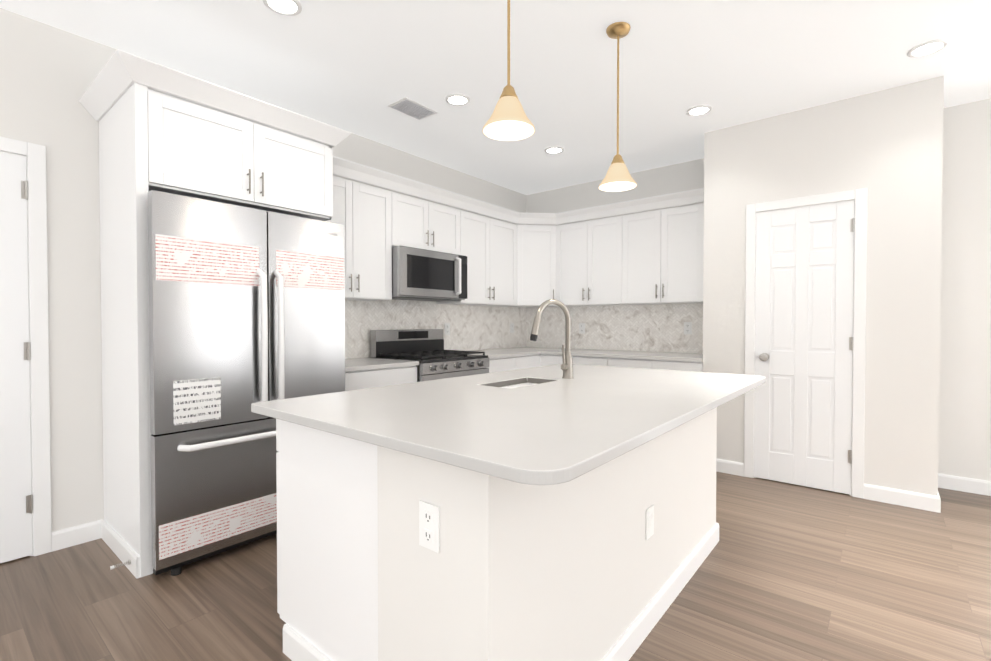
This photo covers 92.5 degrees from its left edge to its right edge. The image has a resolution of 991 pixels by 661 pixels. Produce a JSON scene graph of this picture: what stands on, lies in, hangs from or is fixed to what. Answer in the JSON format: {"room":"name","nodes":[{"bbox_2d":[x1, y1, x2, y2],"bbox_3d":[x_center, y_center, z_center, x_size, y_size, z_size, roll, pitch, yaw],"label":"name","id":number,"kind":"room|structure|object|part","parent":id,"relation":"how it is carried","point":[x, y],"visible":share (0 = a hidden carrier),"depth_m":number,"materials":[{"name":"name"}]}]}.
{"room":"kitchen","nodes":[
{"label":"kitchen","id":0,"kind":"room"},
{"bbox_2d":[101,520,139,578],"bbox_3d":[-1.929,1.107,2.432,0.660,0.100,0.014,1,1,39],"label":"baseboard","id":1,"kind":"structure","parent":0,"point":[118,545],"depth_m":2.39,"materials":[{"name":"white wood"}]},
{"bbox_2d":[110,560,130,569],"bbox_3d":[-1.776,1.110,2.249,0.022,0.022,0.076,1,1,39],"label":"door stop","id":2,"kind":"object","parent":1,"relation":"attached to","point":[113,567],"visible":0.98,"depth_m":2.25,"materials":[{"name":"grey metal"}]},
{"bbox_2d":[0,8,525,531],"bbox_3d":[-2.531,-0.211,2.331,0.140,2.740,9.240,1,1,39],"label":"wall","id":3,"kind":"structure","parent":0,"point":[48,74],"depth_m":2.54,"materials":[{"name":"paint"}]},
{"bbox_2d":[0,152,32,562],"bbox_3d":[-2.597,0.140,2.115,0.101,2.028,0.757,1,1,39],"label":"door","id":4,"kind":"structure","parent":3,"relation":"in","point":[15,488],"depth_m":2.37,"materials":[{"name":"white wood"}]},
{"bbox_3d":[-2.572,0.092,2.116,0.066,1.685,0.723,1,1,39],"label":"left door hardware","id":5,"kind":"part","parent":4,"relation":"part of","materials":[{"name":"silver metal"}]},
{"bbox_2d":[0,136,51,555],"bbox_3d":[-2.619,0.108,2.130,0.046,2.108,0.896,1,1,39],"label":"door frame","id":6,"kind":"structure","parent":3,"relation":"attached to","point":[34,154],"depth_m":2.43,"materials":[{"name":"white wood"}]},
{"bbox_2d":[52,519,102,551],"bbox_3d":[-2.256,1.105,2.566,0.014,0.100,0.212,1,1,39],"label":"baseboard","id":7,"kind":"structure","parent":3,"relation":"attached to","point":[74,535],"depth_m":2.56,"materials":[{"name":"white wood"}]},
{"bbox_2d":[107,61,270,216],"bbox_3d":[-1.724,-0.968,2.656,0.678,0.542,0.544,1,1,39],"label":"upper cabinet","id":8,"kind":"object","parent":3,"relation":"attached to","point":[165,129],"depth_m":2.38,"materials":[{"name":"white wood"}]},
{"bbox_2d":[263,105,334,221],"bbox_3d":[-1.454,-0.974,2.985,0.678,0.542,0.545,1,1,39],"label":"upper cabinet","id":9,"kind":"object","parent":3,"relation":"attached to","point":[300,158],"depth_m":2.81,"materials":[{"name":"white wood"}]},
{"bbox_2d":[331,173,362,300],"bbox_3d":[-1.280,-0.676,3.483,0.323,0.870,0.439,1,1,39],"label":"upper cabinet","id":10,"kind":"object","parent":3,"relation":"attached to","point":[348,193],"depth_m":3.50,"materials":[{"name":"white wood"}]},
{"bbox_2d":[363,181,394,300],"bbox_3d":[-1.083,-0.680,3.723,0.323,0.870,0.420,1,1,39],"label":"upper cabinet","id":11,"kind":"object","parent":3,"relation":"attached to","point":[378,203],"depth_m":3.69,"materials":[{"name":"white wood"}]},
{"bbox_2d":[395,189,434,250],"bbox_3d":[-0.806,-0.900,4.058,0.323,0.440,0.454,1,1,39],"label":"upper cabinet","id":12,"kind":"object","parent":3,"relation":"attached to","point":[414,217],"depth_m":3.97,"materials":[{"name":"white wood"}]},
{"bbox_2d":[392,246,466,301],"bbox_3d":[-0.642,-0.474,4.148,0.456,0.404,0.784,1,1,39],"label":"microwave","id":13,"kind":"object","parent":12,"relation":"attached to","point":[418,274],"visible":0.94,"depth_m":3.98,"materials":[{"name":"silver metal"}]},
{"bbox_2d":[345,299,524,358],"bbox_3d":[-0.579,-0.043,4.593,0.015,0.520,3.028,1,1,39],"label":"backsplash","id":14,"kind":"structure","parent":3,"relation":"attached to","point":[465,327],"depth_m":4.67,"materials":[{"name":"stone"}]},
{"bbox_2d":[435,201,462,254],"bbox_3d":[-0.594,-0.904,4.318,0.323,0.440,0.455,1,1,39],"label":"upper cabinet","id":15,"kind":"object","parent":3,"relation":"attached to","point":[448,220],"depth_m":4.28,"materials":[{"name":"white wood"}]},
{"bbox_2d":[436,209,486,304],"bbox_3d":[-0.296,-0.695,4.684,0.323,0.870,0.484,1,1,39],"label":"upper cabinet","id":16,"kind":"object","parent":3,"relation":"attached to","point":[474,225],"depth_m":4.57,"materials":[{"name":"white wood"}]},
{"bbox_2d":[475,213,522,307],"bbox_3d":[-0.025,-0.700,4.981,0.367,0.870,0.556,1,1,39],"label":"upper cabinet","id":17,"kind":"object","parent":3,"relation":"attached to","point":[502,236],"depth_m":4.90,"materials":[{"name":"white wood"}]},
{"bbox_2d":[495,211,574,307],"bbox_3d":[0.422,-0.760,5.281,0.678,0.980,0.678,1,1,39],"label":"upper cabinet","id":18,"kind":"object","parent":3,"relation":"attached to","point":[538,244],"depth_m":5.09,"materials":[{"name":"white wood"}]},
{"bbox_2d":[0,471,990,660],"bbox_3d":[0.696,1.251,-0.287,8.440,0.100,9.240,1,1,39],"label":"floor","id":19,"kind":"structure","parent":0,"point":[788,572],"depth_m":2.08,"materials":[{"name":"brown wood"}]},
{"bbox_2d":[148,190,344,575],"bbox_3d":[-1.510,0.251,2.764,0.841,1.801,0.990,1,1,39],"label":"fridge","id":20,"kind":"object","parent":19,"relation":"on","point":[246,307],"visible":0.81,"depth_m":2.40,"materials":[{"name":"silver metal"}]},
{"bbox_2d":[345,366,416,390],"bbox_3d":[-1.067,0.702,3.524,0.628,0.876,0.737,1,1,39],"label":"base cabinet","id":21,"kind":"object","parent":19,"relation":"on","point":[362,379],"depth_m":3.33,"materials":[{"name":"white wood"}]},
{"bbox_2d":[345,357,418,371],"bbox_3d":[-1.060,0.249,3.512,0.646,0.030,0.738,1,1,39],"label":"countertop","id":22,"kind":"structure","parent":21,"relation":"on","point":[358,364],"depth_m":3.45,"materials":[{"name":"stone"}]},
{"bbox_2d":[370,329,488,381],"bbox_3d":[-0.532,0.563,4.074,0.701,1.135,0.782,1,1,39],"label":"range","id":23,"kind":"object","parent":19,"relation":"on","point":[429,353],"visible":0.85,"depth_m":4.00,"materials":[{"name":"silver metal"}]},
{"bbox_2d":[276,407,718,660],"bbox_3d":[0.184,0.723,2.185,1.091,0.875,1.962,1,1,39],"label":"kitchen island","id":24,"kind":"object","parent":19,"relation":"on","point":[565,510],"depth_m":1.44,"materials":[{"name":"white"}]},
{"bbox_2d":[251,364,765,494],"bbox_3d":[0.301,0.273,2.160,1.290,0.033,2.200,1,1,39],"label":"island countertop","id":25,"kind":"structure","parent":24,"relation":"on","point":[552,433],"depth_m":1.51,"materials":[{"name":"white stone"}]},
{"bbox_2d":[487,379,542,386],"bbox_3d":[0.120,0.371,2.335,0.207,0.227,0.467,1,1,39],"label":"sink","id":26,"kind":"object","parent":25,"relation":"in","point":[506,382],"depth_m":2.45,"materials":[{"name":"silver metal"}]},
{"bbox_2d":[530,299,574,378],"bbox_3d":[0.294,0.045,2.439,0.119,0.413,0.261,1,1,39],"label":"faucet","id":27,"kind":"object","parent":25,"relation":"on","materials":[{"name":"silver metal"}]},
{"bbox_2d":[488,357,512,372],"bbox_3d":[-0.170,0.684,4.621,0.628,0.876,0.506,1,1,39],"label":"base cabinet","id":28,"kind":"object","parent":19,"relation":"on","point":[506,363],"depth_m":4.38,"materials":[{"name":"white wood"}]},
{"bbox_2d":[513,354,540,369],"bbox_3d":[0.093,0.680,4.902,0.678,0.876,0.500,1,1,39],"label":"base cabinet","id":29,"kind":"object","parent":19,"relation":"on","point":[528,361],"depth_m":4.70,"materials":[{"name":"white wood"}]},
{"bbox_2d":[471,349,540,358],"bbox_3d":[-0.057,0.230,4.735,0.649,0.030,0.838,1,1,39],"label":"countertop","id":30,"kind":"structure","parent":29,"relation":"on","point":[492,353],"depth_m":4.66,"materials":[{"name":"stone"}]},
{"bbox_2d":[501,347,702,361],"bbox_3d":[1.023,0.228,4.817,2.216,0.030,0.658,1,1,39],"label":"countertop","id":31,"kind":"structure","parent":29,"relation":"on","point":[690,357],"depth_m":4.51,"materials":[{"name":"stone"}]},
{"bbox_2d":[541,354,576,365],"bbox_3d":[0.809,0.678,4.987,0.438,0.876,0.678,1,1,39],"label":"base cabinet","id":32,"kind":"object","parent":19,"relation":"on","point":[546,359],"depth_m":4.80,"materials":[{"name":"white wood"}]},
{"bbox_2d":[577,356,600,365],"bbox_3d":[1.095,0.682,4.785,0.499,0.876,0.628,1,1,39],"label":"base cabinet","id":33,"kind":"object","parent":19,"relation":"on","point":[585,360],"depth_m":4.54,"materials":[{"name":"white wood"}]},
{"bbox_2d":[601,357,644,367],"bbox_3d":[1.405,0.686,4.532,0.539,0.876,0.628,1,1,39],"label":"base cabinet","id":34,"kind":"object","parent":19,"relation":"on","point":[605,361],"depth_m":4.32,"materials":[{"name":"white wood"}]},
{"bbox_2d":[645,359,702,371],"bbox_3d":[1.706,0.690,4.285,0.477,0.876,0.628,1,1,39],"label":"base cabinet","id":35,"kind":"object","parent":19,"relation":"on","point":[650,364],"depth_m":4.03,"materials":[{"name":"white wood"}]},
{"bbox_2d":[0,0,990,194],"bbox_3d":[0.696,-1.589,-0.333,8.440,0.100,9.240,1,1,39],"label":"ceiling","id":36,"kind":"structure","parent":0,"point":[357,67],"depth_m":2.79,"materials":[{"name":"paint"}]},
{"bbox_2d":[263,0,301,15],"bbox_3d":[-1.030,-1.576,2.295,0.176,0.008,0.176,1,1,39],"label":"recessed light","id":37,"kind":"object","parent":36,"relation":"in","point":[288,7],"visible":1,"depth_m":2.31,"materials":[{"name":"white plastic"}]},
{"bbox_2d":[388,97,437,119],"bbox_3d":[-0.596,-1.594,3.426,0.200,0.010,0.300,1,1,39],"label":"ceiling vent","id":38,"kind":"object","parent":36,"relation":"in","point":[411,108],"visible":1,"depth_m":3.41,"materials":[{"name":"white metal"}]},
{"bbox_2d":[445,93,469,105],"bbox_3d":[-0.261,-1.592,3.281,0.176,0.008,0.176,1,1,39],"label":"recessed light","id":39,"kind":"object","parent":36,"relation":"in","point":[456,99],"visible":1,"depth_m":3.27,"materials":[{"name":"white plastic"}]},
{"bbox_2d":[482,0,534,140],"bbox_3d":[0.050,-1.160,1.774,0.198,0.824,0.198,1,1,39],"label":"pendant light","id":40,"kind":"object","parent":36,"relation":"hanging from","point":[508,120],"visible":1,"depth_m":1.77,"materials":[{"name":"beige glass"}]},
{"bbox_3d":[0.050,-0.808,1.779,0.198,0.120,0.198,1,1,39],"label":"lamp shade","id":41,"kind":"part","parent":40,"relation":"part of","materials":[{"name":"white glass"}]},
{"bbox_2d":[544,146,563,153],"bbox_3d":[0.524,-1.608,4.241,0.176,0.008,0.176,1,1,39],"label":"recessed light","id":42,"kind":"object","parent":36,"relation":"in","point":[553,150],"visible":0.98,"depth_m":4.23,"materials":[{"name":"white plastic"}]},
{"bbox_2d":[598,22,636,191],"bbox_3d":[0.645,-1.172,2.501,0.198,0.824,0.198,1,1,39],"label":"pendant light","id":43,"kind":"object","parent":36,"relation":"hanging from","point":[618,178],"visible":1,"depth_m":2.48,"materials":[{"name":"beige glass"}]},
{"bbox_3d":[0.645,-0.819,2.507,0.198,0.120,0.198,1,1,39],"label":"lamp shade","id":44,"kind":"part","parent":43,"relation":"part of","materials":[{"name":"white glass"}]},
{"bbox_2d":[686,105,711,115],"bbox_3d":[1.477,-1.595,3.448,0.176,0.008,0.176,1,1,39],"label":"recessed light","id":45,"kind":"object","parent":36,"relation":"in","point":[698,110],"visible":1,"depth_m":3.44,"materials":[{"name":"white plastic"}]},
{"bbox_2d":[907,39,948,57],"bbox_3d":[2.429,-1.582,2.669,0.176,0.008,0.176,1,1,39],"label":"recessed light","id":46,"kind":"object","parent":36,"relation":"in","point":[927,48],"visible":1,"depth_m":2.67,"materials":[{"name":"white plastic"}]},
{"bbox_2d":[526,98,990,480],"bbox_3d":[3.631,-0.225,3.180,8.320,2.740,0.120,1,1,39],"label":"wall","id":47,"kind":"structure","parent":0,"point":[964,444],"depth_m":3.37,"materials":[{"name":"paint"}]},
{"bbox_2d":[559,217,594,306],"bbox_3d":[0.891,-0.702,5.099,0.481,0.870,0.367,1,1,39],"label":"upper cabinet","id":48,"kind":"object","parent":47,"relation":"attached to","point":[577,239],"depth_m":4.96,"materials":[{"name":"white wood"}]},
{"bbox_2d":[591,213,614,305],"bbox_3d":[1.192,-0.698,4.881,0.499,0.870,0.323,1,1,39],"label":"upper cabinet","id":49,"kind":"object","parent":47,"relation":"attached to","point":[603,294],"depth_m":4.76,"materials":[{"name":"white wood"}]},
{"bbox_2d":[525,303,702,353],"bbox_3d":[1.237,-0.028,5.054,2.190,0.474,0.015,1,1,39],"label":"backsplash","id":50,"kind":"structure","parent":47,"relation":"attached to","point":[675,328],"depth_m":4.96,"materials":[{"name":"stone"}]},
{"bbox_2d":[615,209,650,304],"bbox_3d":[1.486,-0.694,4.640,0.499,0.870,0.323,1,1,39],"label":"upper cabinet","id":51,"kind":"object","parent":47,"relation":"attached to","point":[632,231],"depth_m":4.57,"materials":[{"name":"white wood"}]},
{"bbox_2d":[651,201,703,304],"bbox_3d":[1.786,-0.690,4.394,0.518,0.870,0.323,1,1,39],"label":"upper cabinet","id":52,"kind":"object","parent":47,"relation":"attached to","point":[677,233],"depth_m":4.30,"materials":[{"name":"white wood"}]},
{"bbox_2d":[938,473,990,495],"bbox_3d":[4.956,1.114,2.031,4.546,0.100,0.014,1,1,39],"label":"baseboard","id":53,"kind":"structure","parent":47,"relation":"attached to","point":[965,484],"depth_m":3.36,"materials":[{"name":"white wood"}]},
{"bbox_2d":[703,75,943,495],"bbox_3d":[2.445,-0.233,3.673,1.420,2.740,0.620,1,1,39],"label":"wall","id":54,"kind":"structure","parent":0,"point":[885,147],"depth_m":3.18,"materials":[{"name":"paint"}]},
{"bbox_2d":[716,459,743,475],"bbox_3d":[1.816,1.085,3.799,0.314,0.100,0.014,1,1,39],"label":"baseboard","id":55,"kind":"structure","parent":54,"relation":"attached to","point":[730,467],"depth_m":3.76,"materials":[{"name":"white wood"}]},
{"bbox_2d":[754,200,854,494],"bbox_3d":[2.216,0.119,3.440,0.602,2.028,0.101,1,1,39],"label":"pantry door","id":56,"kind":"structure","parent":54,"relation":"in","point":[804,333],"depth_m":3.44,"materials":[{"name":"painted wood"},{"name":"satin nickel"}]},
{"bbox_2d":[744,188,867,497],"bbox_3d":[2.232,0.087,3.461,0.737,2.106,0.046,1,1,39],"label":"door frame","id":57,"kind":"structure","parent":54,"relation":"attached to","point":[859,195],"depth_m":3.26,"materials":[{"name":"white wood"}]},
{"bbox_2d":[864,484,940,512],"bbox_3d":[2.852,1.092,3.352,0.383,0.100,0.634,1,1,39],"label":"baseboard","id":58,"kind":"structure","parent":54,"relation":"attached to","point":[927,502],"depth_m":3.10,"materials":[{"name":"white wood"}]}
]}

